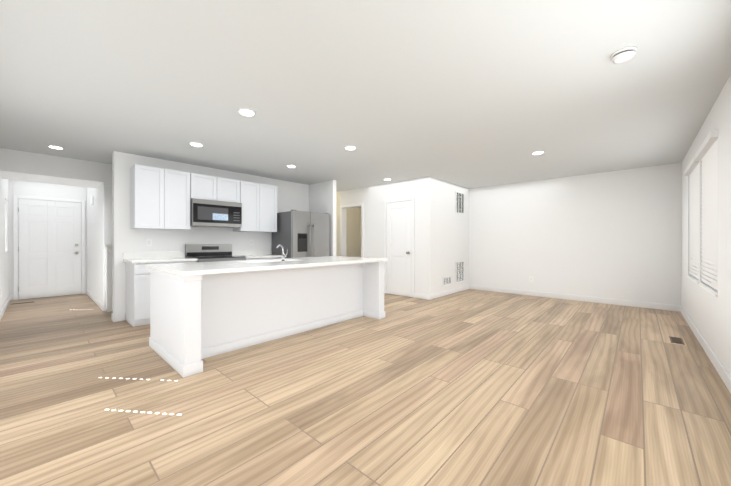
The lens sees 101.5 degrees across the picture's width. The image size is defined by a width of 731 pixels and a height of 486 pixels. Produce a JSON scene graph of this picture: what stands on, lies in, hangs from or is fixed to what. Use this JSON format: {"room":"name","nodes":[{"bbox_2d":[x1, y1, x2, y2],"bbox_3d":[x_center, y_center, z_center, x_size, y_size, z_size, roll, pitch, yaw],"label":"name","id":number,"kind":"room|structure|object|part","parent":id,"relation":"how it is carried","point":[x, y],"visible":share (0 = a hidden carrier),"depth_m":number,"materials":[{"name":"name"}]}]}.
{"room":"kitchen","nodes":[
{"label":"kitchen","id":0,"kind":"room"},
{"bbox_2d":[336,191,339,255],"bbox_3d":[-0.880,-0.103,8.022,0.585,2.500,0.005,0,0,42],"label":"wall","id":1,"kind":"structure","parent":0,"point":[337,193],"depth_m":7.87,"materials":[{"name":"beige paint"}]},
{"bbox_2d":[346,207,359,256],"bbox_3d":[-0.592,-0.105,8.712,0.100,2.500,1.100,0,0,42],"label":"wall","id":2,"kind":"structure","parent":0,"point":[353,232],"depth_m":8.89,"materials":[{"name":"beige paint"}]},
{"bbox_2d":[360,207,360,256],"bbox_3d":[0.484,-0.105,8.556,1.900,2.500,0.100,0,0,42],"label":"wall","id":3,"kind":"structure","parent":0,"point":[360,207],"depth_m":9.07,"materials":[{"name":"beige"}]},
{"bbox_2d":[0,289,730,485],"bbox_3d":[-0.935,1.202,5.591,10.600,0.100,8.500,0,0,42],"label":"floor","id":4,"kind":"structure","parent":0,"point":[470,387],"depth_m":2.17,"materials":[{"name":"brown wood"}]},
{"bbox_2d":[104,245,112,311],"bbox_3d":[-3.294,0.522,5.642,0.838,1.260,2.400,0,0,42],"label":"wall","id":5,"kind":"structure","parent":4,"relation":"on","point":[109,291],"depth_m":5.00,"materials":[{"name":"white paint"}]},
{"bbox_2d":[70,309,181,414],"bbox_3d":[-3.155,1.155,3.622,4.998,0.001,0.484,0,0,42],"label":"light","id":6,"kind":"object","parent":4,"relation":"on","point":[140,379],"visible":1,"depth_m":2.06,"materials":[{"name":"white"}]},
{"bbox_2d":[123,251,197,326],"bbox_3d":[-3.100,0.647,4.527,0.625,1.015,0.812,0,0,42],"label":"base cabinet","id":7,"kind":"object","parent":4,"relation":"on","point":[137,292],"visible":0.46,"depth_m":4.18,"materials":[{"name":"white wood"}]},
{"bbox_2d":[185,244,245,261],"bbox_3d":[-2.534,0.586,5.085,0.691,1.134,0.764,0,0,42],"label":"range","id":8,"kind":"object","parent":4,"relation":"on","point":[210,252],"visible":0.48,"depth_m":5.16,"materials":[{"name":"silver metal"}]},
{"bbox_2d":[232,250,281,259],"bbox_3d":[-2.034,0.644,5.697,0.625,1.015,0.802,0,0,42],"label":"base cabinet","id":9,"kind":"object","parent":4,"relation":"on","point":[256,254],"visible":0.08,"depth_m":5.67,"materials":[{"name":"white wood"}]},
{"bbox_2d":[146,256,386,377],"bbox_3d":[-1.066,0.698,3.991,1.230,0.915,2.830,0,0,42],"label":"kitchen island","id":10,"kind":"object","parent":4,"relation":"on","point":[195,320],"depth_m":3.35,"materials":[{"name":"white wood"}]},
{"bbox_3d":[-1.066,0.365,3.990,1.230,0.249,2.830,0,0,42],"label":"kitchen island top","id":11,"kind":"part","parent":10,"relation":"part of","materials":[{"name":"white stone"}]},
{"bbox_2d":[276,244,287,261],"bbox_3d":[-1.094,0.129,3.909,0.179,0.222,0.099,0,0,42],"label":"faucet","id":12,"kind":"object","parent":10,"relation":"on","point":[283,257],"visible":1,"depth_m":3.85,"materials":[{"name":"silver metal"}]},
{"bbox_2d":[272,210,328,257],"bbox_3d":[-1.337,0.256,6.266,0.848,1.790,0.910,0,0,42],"label":"refrigerator","id":13,"kind":"object","parent":4,"relation":"on","point":[298,234],"visible":0.46,"depth_m":5.94,"materials":[{"name":"silver metal"}]},
{"bbox_2d":[669,336,684,344],"bbox_3d":[3.691,1.153,3.541,0.110,0.006,0.300,0,0,42],"label":"floor vent","id":14,"kind":"object","parent":4,"relation":"in","point":[676,340],"visible":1,"depth_m":3.53,"materials":[{"name":"brown"}]},
{"bbox_2d":[0,74,730,376],"bbox_3d":[-0.922,-0.098,5.454,10.100,2.500,8.020,0,0,42],"label":"wall","id":15,"kind":"structure","parent":0,"point":[622,234],"depth_m":5.70,"materials":[{"name":"white paint"}]},
{"bbox_2d":[13,195,84,299],"bbox_3d":[-6.699,0.093,6.366,0.028,2.114,1.051,0,0,42],"label":"door frame","id":16,"kind":"structure","parent":15,"relation":"attached to","point":[15,246],"depth_m":6.07,"materials":[{"name":"white wood"}]},
{"bbox_2d":[18,199,80,299],"bbox_3d":[-6.701,0.124,6.367,0.020,2.040,0.915,0,0,42],"label":"front door","id":17,"kind":"structure","parent":15,"relation":"in","point":[49,235],"depth_m":6.33,"materials":[{"name":"white paint"}]},
{"bbox_2d":[90,196,93,204],"bbox_3d":[-5.502,-0.854,6.002,0.210,0.150,0.033,0,0,42],"label":"door chime","id":18,"kind":"object","parent":15,"relation":"attached to","point":[91,200],"visible":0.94,"depth_m":5.94,"materials":[{"name":"white plastic"}]},
{"bbox_2d":[146,239,151,245],"bbox_3d":[-3.389,-0.006,4.672,0.007,0.115,0.072,0,0,42],"label":"electrical outlet plate","id":19,"kind":"object","parent":15,"relation":"attached to","point":[148,242],"depth_m":4.67,"materials":[{"name":"white plastic"}]},
{"bbox_2d":[130,164,169,229],"bbox_3d":[-3.284,-0.676,4.541,0.330,0.920,0.420,0,0,42],"label":"upper cabinet","id":20,"kind":"object","parent":15,"relation":"attached to","point":[160,198],"depth_m":4.43,"materials":[{"name":"white wood"}]},
{"bbox_2d":[170,170,189,229],"bbox_3d":[-3.082,-0.676,4.763,0.330,0.920,0.421,0,0,42],"label":"upper cabinet","id":21,"kind":"object","parent":15,"relation":"attached to","point":[179,180],"depth_m":4.70,"materials":[{"name":"white wood"}]},
{"bbox_2d":[190,173,221,200],"bbox_3d":[-2.780,-0.929,5.094,0.330,0.415,0.463,0,0,42],"label":"upper cabinet","id":22,"kind":"object","parent":15,"relation":"attached to","point":[202,186],"depth_m":4.98,"materials":[{"name":"white wood"}]},
{"bbox_2d":[190,198,241,227],"bbox_3d":[-2.635,-0.500,5.195,0.404,0.435,0.798,0,0,42],"label":"microwave","id":23,"kind":"object","parent":22,"relation":"attached to","point":[212,213],"visible":0.98,"depth_m":5.03,"materials":[{"name":"silver metal"}]},
{"bbox_2d":[222,178,241,202],"bbox_3d":[-2.549,-0.930,5.347,0.330,0.415,0.464,0,0,42],"label":"upper cabinet","id":24,"kind":"object","parent":15,"relation":"attached to","point":[231,188],"depth_m":5.30,"materials":[{"name":"white wood"}]},
{"bbox_2d":[233,181,261,231],"bbox_3d":[-2.243,-0.678,5.684,0.330,0.920,0.434,0,0,42],"label":"upper cabinet","id":25,"kind":"object","parent":15,"relation":"attached to","point":[251,191],"depth_m":5.58,"materials":[{"name":"white wood"}]},
{"bbox_2d":[262,184,276,231],"bbox_3d":[-2.032,-0.679,5.915,0.330,0.920,0.432,0,0,42],"label":"upper cabinet","id":26,"kind":"object","parent":15,"relation":"attached to","point":[269,192],"depth_m":5.85,"materials":[{"name":"white wood"}]},
{"bbox_2d":[0,285,730,392],"bbox_3d":[-0.922,1.100,5.457,9.800,0.105,7.720,0,0,42],"label":"baseboard","id":27,"kind":"structure","parent":15,"relation":"attached to","point":[720,368],"depth_m":5.48,"materials":[{"name":"white wood"}]},
{"bbox_2d":[340,197,414,297],"bbox_3d":[0.181,0.088,7.039,2.280,2.122,0.028,0,0,42],"label":"door frame","id":28,"kind":"structure","parent":15,"relation":"attached to","point":[412,199],"depth_m":6.76,"materials":[{"name":"white wood"}]},
{"bbox_2d":[387,201,410,296],"bbox_3d":[0.731,0.124,6.541,0.660,2.040,0.020,0,0,42],"label":"pantry door","id":29,"kind":"structure","parent":15,"relation":"in","point":[398,247],"depth_m":6.52,"materials":[{"name":"white paint"}]},
{"bbox_2d":[443,276,450,285],"bbox_3d":[1.804,0.835,6.598,0.011,0.190,0.380,0,0,42],"label":"air vent","id":30,"kind":"object","parent":15,"relation":"in","point":[447,280],"visible":1,"depth_m":6.59,"materials":[{"name":"white plastic"}]},
{"bbox_2d":[456,191,463,213],"bbox_3d":[2.242,-0.946,7.074,0.011,0.510,0.440,0,0,42],"label":"air vent","id":31,"kind":"object","parent":15,"relation":"in","point":[459,202],"visible":1,"depth_m":7.06,"materials":[{"name":"white plastic"}]},
{"bbox_2d":[456,261,463,282],"bbox_3d":[2.242,0.679,7.078,0.011,0.500,0.440,0,0,42],"label":"air vent","id":32,"kind":"object","parent":15,"relation":"in","point":[459,271],"visible":0.98,"depth_m":7.06,"materials":[{"name":"white plastic"}]},
{"bbox_2d":[684,156,698,283],"bbox_3d":[4.383,-0.276,3.934,0.180,1.540,1.060,0,0,42],"label":"window blind","id":33,"kind":"object","parent":15,"relation":"attached to","point":[691,170],"visible":0.46,"depth_m":3.94,"materials":[{"name":"white plastic"}]},
{"bbox_2d":[694,129,717,296],"bbox_3d":[3.622,-0.274,3.099,0.180,1.540,1.060,0,0,42],"label":"window blind","id":34,"kind":"object","parent":15,"relation":"attached to","point":[706,154],"visible":0.58,"depth_m":3.08,"materials":[{"name":"white plastic"}]},
{"bbox_2d":[0,0,730,191],"bbox_3d":[-0.935,-1.408,5.585,10.600,0.120,8.500,0,0,42],"label":"ceiling","id":35,"kind":"structure","parent":0,"point":[470,94],"depth_m":2.52,"materials":[{"name":"white paint"}]},
{"bbox_2d":[47,145,63,148],"bbox_3d":[-4.324,-1.337,4.168,0.175,0.015,0.175,0,0,-3],"label":"recessed light","id":36,"kind":"object","parent":35,"relation":"in","point":[51,146],"depth_m":4.15,"materials":[{"name":"white plastic"}]},
{"bbox_2d":[189,142,203,146],"bbox_3d":[-2.294,-1.336,4.050,0.175,0.015,0.175,0,0,-3],"label":"recessed light","id":37,"kind":"object","parent":35,"relation":"in","point":[197,144],"depth_m":4.03,"materials":[{"name":"white plastic"}]},
{"bbox_2d":[237,108,255,115],"bbox_3d":[-1.214,-1.334,3.052,0.175,0.015,0.175,0,0,-3],"label":"recessed light","id":38,"kind":"object","parent":35,"relation":"in","point":[246,112],"depth_m":3.03,"materials":[{"name":"white plastic"}]},
{"bbox_2d":[344,145,356,149],"bbox_3d":[-0.212,-1.337,4.196,0.175,0.015,0.175,0,0,-3],"label":"recessed light","id":39,"kind":"object","parent":35,"relation":"in","point":[350,147],"depth_m":4.16,"materials":[{"name":"white plastic"}]},
{"bbox_2d":[531,151,544,154],"bbox_3d":[2.559,-1.337,4.431,0.175,0.015,0.175,0,0,-3],"label":"recessed light","id":40,"kind":"object","parent":35,"relation":"in","point":[535,152],"depth_m":4.40,"materials":[{"name":"white plastic"}]},
{"bbox_2d":[611,46,636,63],"bbox_3d":[1.818,-1.316,2.103,0.140,0.048,0.140,0,0,42],"label":"smoke detector","id":41,"kind":"object","parent":35,"relation":"attached to","point":[625,54],"visible":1,"depth_m":2.07,"materials":[{"name":"white plastic"}]}
]}

